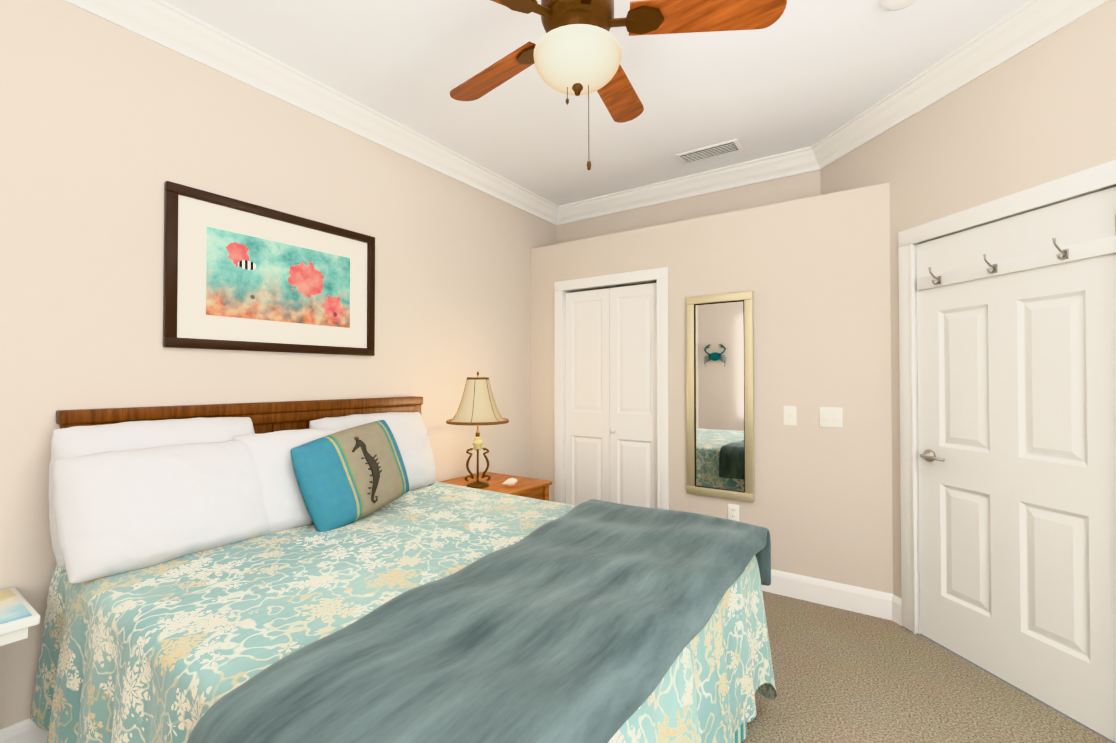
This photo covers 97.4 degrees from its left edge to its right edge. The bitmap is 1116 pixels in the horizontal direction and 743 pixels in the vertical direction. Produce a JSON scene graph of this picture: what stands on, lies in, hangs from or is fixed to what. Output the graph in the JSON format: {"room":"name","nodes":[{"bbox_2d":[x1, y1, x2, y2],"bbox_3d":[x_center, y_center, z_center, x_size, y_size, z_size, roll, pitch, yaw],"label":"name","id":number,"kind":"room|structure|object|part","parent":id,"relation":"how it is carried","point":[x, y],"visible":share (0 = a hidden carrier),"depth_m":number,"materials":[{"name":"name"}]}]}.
{"room":"bedroom","nodes":[
{"label":"bedroom","id":0,"kind":"room"},
{"bbox_2d":[0,0,555,728],"bbox_3d":[-1.352,-0.059,2.472,0.001,2.845,4.755,-1,-1,34],"label":"wall","id":1,"kind":"structure","parent":0,"point":[108,128],"depth_m":2.04,"materials":[{"name":"beige paint"}]},
{"bbox_2d":[0,718,47,742],"bbox_3d":[-1.451,1.291,2.293,0.016,0.140,4.376,-1,-1,34],"label":"baseboard","id":2,"kind":"structure","parent":1,"relation":"attached to","point":[28,730],"depth_m":1.69,"materials":[{"name":"white wood"}]},
{"bbox_2d":[163,181,374,355],"bbox_3d":[-1.354,-0.442,2.447,0.030,0.691,0.995,-1,-1,34],"label":"framed art","id":3,"kind":"object","parent":1,"relation":"attached to","point":[241,275],"visible":0.96,"depth_m":2.35,"materials":[{"name":"paper"}]},
{"bbox_2d":[163,0,1029,205],"bbox_3d":[0.387,-1.497,1.313,4.200,0.001,4.755,-1,-1,34],"label":"ceiling","id":4,"kind":"structure","parent":0,"point":[798,74],"depth_m":2.44,"materials":[{"name":"white paint"}]},
{"bbox_2d":[450,0,786,169],"bbox_3d":[0.055,-1.087,1.712,1.284,0.809,1.290,-1,-1,34],"label":"ceiling fan","id":5,"kind":"object","parent":4,"relation":"hanging from","point":[576,50],"visible":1,"depth_m":1.63,"materials":[{"name":"brown wood"}]},
{"bbox_3d":[0.067,-0.880,1.670,0.300,0.394,0.300,-1,-1,34],"label":"lamp shade","id":6,"kind":"part","parent":5,"relation":"part of","materials":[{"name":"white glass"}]},
{"bbox_2d":[676,139,742,164],"bbox_3d":[1.011,-1.463,3.284,0.400,0.017,0.170,-1,-1,34],"label":"ceiling vent","id":7,"kind":"object","parent":4,"relation":"in","point":[714,150],"visible":1,"depth_m":3.26,"materials":[{"name":"white metal"}]},
{"bbox_2d":[881,0,916,10],"bbox_3d":[1.349,-1.468,1.919,0.140,0.040,0.140,-1,-1,34],"label":"smoke detector","id":8,"kind":"object","parent":4,"relation":"attached to","point":[891,5],"visible":1,"depth_m":1.94,"materials":[{"name":"white plastic"}]},
{"bbox_2d":[556,170,820,243],"bbox_3d":[0.864,-1.241,3.858,2.130,0.445,0.001,-1,-1,34],"label":"wall","id":9,"kind":"structure","parent":0,"point":[792,187],"depth_m":3.72,"materials":[{"name":"beige paint"}]},
{"bbox_2d":[531,160,1115,633],"bbox_3d":[0.990,0.160,3.013,3.266,2.420,1.070,-1,-1,34],"label":"wall","id":10,"kind":"structure","parent":0,"point":[813,274],"depth_m":2.97,"materials":[{"name":"beige paint"}]},
{"bbox_2d":[565,283,656,507],"bbox_3d":[0.393,0.365,3.733,0.806,2.005,0.063,-1,-1,34],"label":"closet door","id":11,"kind":"structure","parent":10,"relation":"attached to","point":[610,394],"depth_m":3.73,"materials":[{"name":"white wood"}]},
{"bbox_3d":[0.370,0.324,3.700,0.964,2.110,0.024,-1,-1,34],"label":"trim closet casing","id":12,"kind":"part","parent":10,"relation":"part of","materials":[{"name":"white wood"}]},
{"bbox_2d":[686,291,753,501],"bbox_3d":[1.061,0.159,3.230,0.431,1.335,0.030,-1,-1,34],"label":"wall mirror","id":13,"kind":"object","parent":10,"relation":"attached to","point":[720,387],"visible":1,"depth_m":3.23,"materials":[{"name":"beige mirror"}]},
{"bbox_2d":[728,504,738,520],"bbox_3d":[1.137,0.921,3.180,0.072,0.116,0.012,-1,-1,34],"label":"power outlet","id":14,"kind":"object","parent":10,"relation":"attached to","point":[733,510],"depth_m":3.18,"materials":[{"name":"white plastic"}]},
{"bbox_2d":[784,406,796,424],"bbox_3d":[1.416,0.270,2.996,0.072,0.116,0.018,-1,-1,34],"label":"switch plate","id":15,"kind":"object","parent":10,"relation":"attached to","point":[790,418],"depth_m":3.00,"materials":[{"name":"white plastic"}]},
{"bbox_2d":[820,407,842,427],"bbox_3d":[1.600,0.269,2.875,0.118,0.116,0.012,-1,-1,34],"label":"switch plate","id":16,"kind":"object","parent":10,"relation":"attached to","point":[831,416],"depth_m":2.87,"materials":[{"name":"white plastic"}]},
{"bbox_2d":[761,569,901,625],"bbox_3d":[1.315,1.301,3.026,1.341,0.140,0.059,-1,-1,34],"label":"baseboard","id":17,"kind":"structure","parent":10,"relation":"attached to","point":[879,604],"depth_m":2.84,"materials":[{"name":"white wood"}]},
{"bbox_3d":[1.945,0.299,2.152,0.720,2.120,0.720,-1,-1,34],"label":"trim entry casing","id":18,"kind":"part","parent":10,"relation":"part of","materials":[{"name":"white wood"}]},
{"bbox_2d":[740,591,1111,742],"bbox_3d":[0.387,1.348,1.276,4.200,0.001,4.755,-1,-1,34],"label":"floor","id":19,"kind":"structure","parent":0,"point":[843,676],"depth_m":2.07,"materials":[{"name":"carpet"}]},
{"bbox_2d":[0,587,39,645],"bbox_3d":[-1.826,1.039,1.384,0.360,0.621,0.445,-1,-1,34],"label":"side table","id":20,"kind":"object","parent":19,"relation":"on","point":[19,615],"visible":1,"depth_m":1.47,"materials":[{"name":"white paint"}]},
{"bbox_2d":[30,396,776,742],"bbox_3d":[-0.478,0.748,1.846,2.127,1.214,1.876,-1,-1,34],"label":"bed","id":21,"kind":"object","parent":19,"relation":"on","point":[314,572],"visible":1,"depth_m":1.48,"materials":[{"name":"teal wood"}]},
{"bbox_2d":[48,417,254,567],"bbox_3d":[-1.502,0.425,1.895,0.214,0.487,0.656,-16,-10,33],"label":"pillow","id":22,"kind":"object","parent":21,"relation":"on","point":[72,440],"depth_m":1.79,"materials":[{"name":"white fabric"}]},
{"bbox_2d":[52,440,269,583],"bbox_3d":[-1.384,0.470,1.787,0.234,0.419,0.640,-28,-15,29],"label":"pillow","id":23,"kind":"object","parent":21,"relation":"on","point":[118,513],"depth_m":1.66,"materials":[{"name":"white fabric"}]},
{"bbox_3d":[-1.331,0.756,2.421,0.070,1.214,1.632,-1,-1,34],"label":"headboard","id":24,"kind":"part","parent":21,"relation":"part of","materials":[{"name":"brown wood"}]},
{"bbox_2d":[234,429,339,532],"bbox_3d":[-1.136,0.461,2.118,0.442,0.427,0.193,1,-19,-46],"label":"pillow","id":25,"kind":"object","parent":21,"relation":"on","point":[266,478],"depth_m":1.99,"materials":[{"name":"white fabric"}]},
{"bbox_2d":[309,412,435,490],"bbox_3d":[-0.976,0.453,2.662,0.214,0.468,0.716,-24,-14,32],"label":"pillow","id":26,"kind":"object","parent":21,"relation":"on","point":[409,430],"depth_m":2.73,"materials":[{"name":"white fabric"}]},
{"bbox_2d":[186,499,770,742],"bbox_3d":[0.027,0.744,1.504,0.842,0.293,1.881,-1,-1,34],"label":"blanket","id":27,"kind":"object","parent":21,"relation":"on","point":[594,621],"depth_m":1.14,"materials":[{"name":"fabric"}]},
{"bbox_2d":[441,472,551,500],"bbox_3d":[-0.422,1.051,3.232,0.610,0.645,0.480,-1,-1,34],"label":"nightstand","id":28,"kind":"object","parent":19,"relation":"on","point":[531,488],"visible":0.19,"depth_m":3.20,"materials":[{"name":"brown wood"}]},
{"bbox_2d":[446,371,508,487],"bbox_3d":[-0.510,0.361,3.120,0.398,0.730,0.398,-1,-1,34],"label":"table lamp","id":29,"kind":"object","parent":28,"relation":"on","point":[477,407],"visible":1,"depth_m":3.04,"materials":[{"name":"beige fabric"}]},
{"bbox_3d":[-0.510,0.181,3.122,0.398,0.288,0.398,-1,-1,34],"label":"lamp shade","id":30,"kind":"part","parent":29,"relation":"part of","materials":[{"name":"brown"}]},
{"bbox_2d":[502,478,517,485],"bbox_3d":[-0.301,0.693,3.085,0.081,0.050,0.061,-1,-1,34],"label":"seashell","id":31,"kind":"object","parent":28,"relation":"on","point":[511,481],"visible":1,"depth_m":3.07,"materials":[{"name":"white"}]},
{"bbox_2d":[820,0,1115,633],"bbox_3d":[2.022,-0.068,1.808,2.070,2.845,2.070,-1,-1,34],"label":"wall","id":32,"kind":"structure","parent":0,"point":[1043,111],"depth_m":2.20,"materials":[{"name":"beige paint"}]},
{"bbox_2d":[63,0,1109,224],"bbox_3d":[0.387,-1.433,1.312,4.200,0.128,4.755,-1,-1,34],"label":"crown molding","id":33,"kind":"structure","parent":32,"relation":"attached to","point":[1028,24],"depth_m":2.55,"materials":[{"name":"white"}]},
{"bbox_2d":[916,186,1115,741],"bbox_3d":[1.937,0.342,2.145,0.115,2.023,0.837,0,-1,-11],"label":"door","id":34,"kind":"structure","parent":32,"relation":"attached to","point":[1016,341],"depth_m":2.08,"materials":[{"name":"white wood"}]}
]}

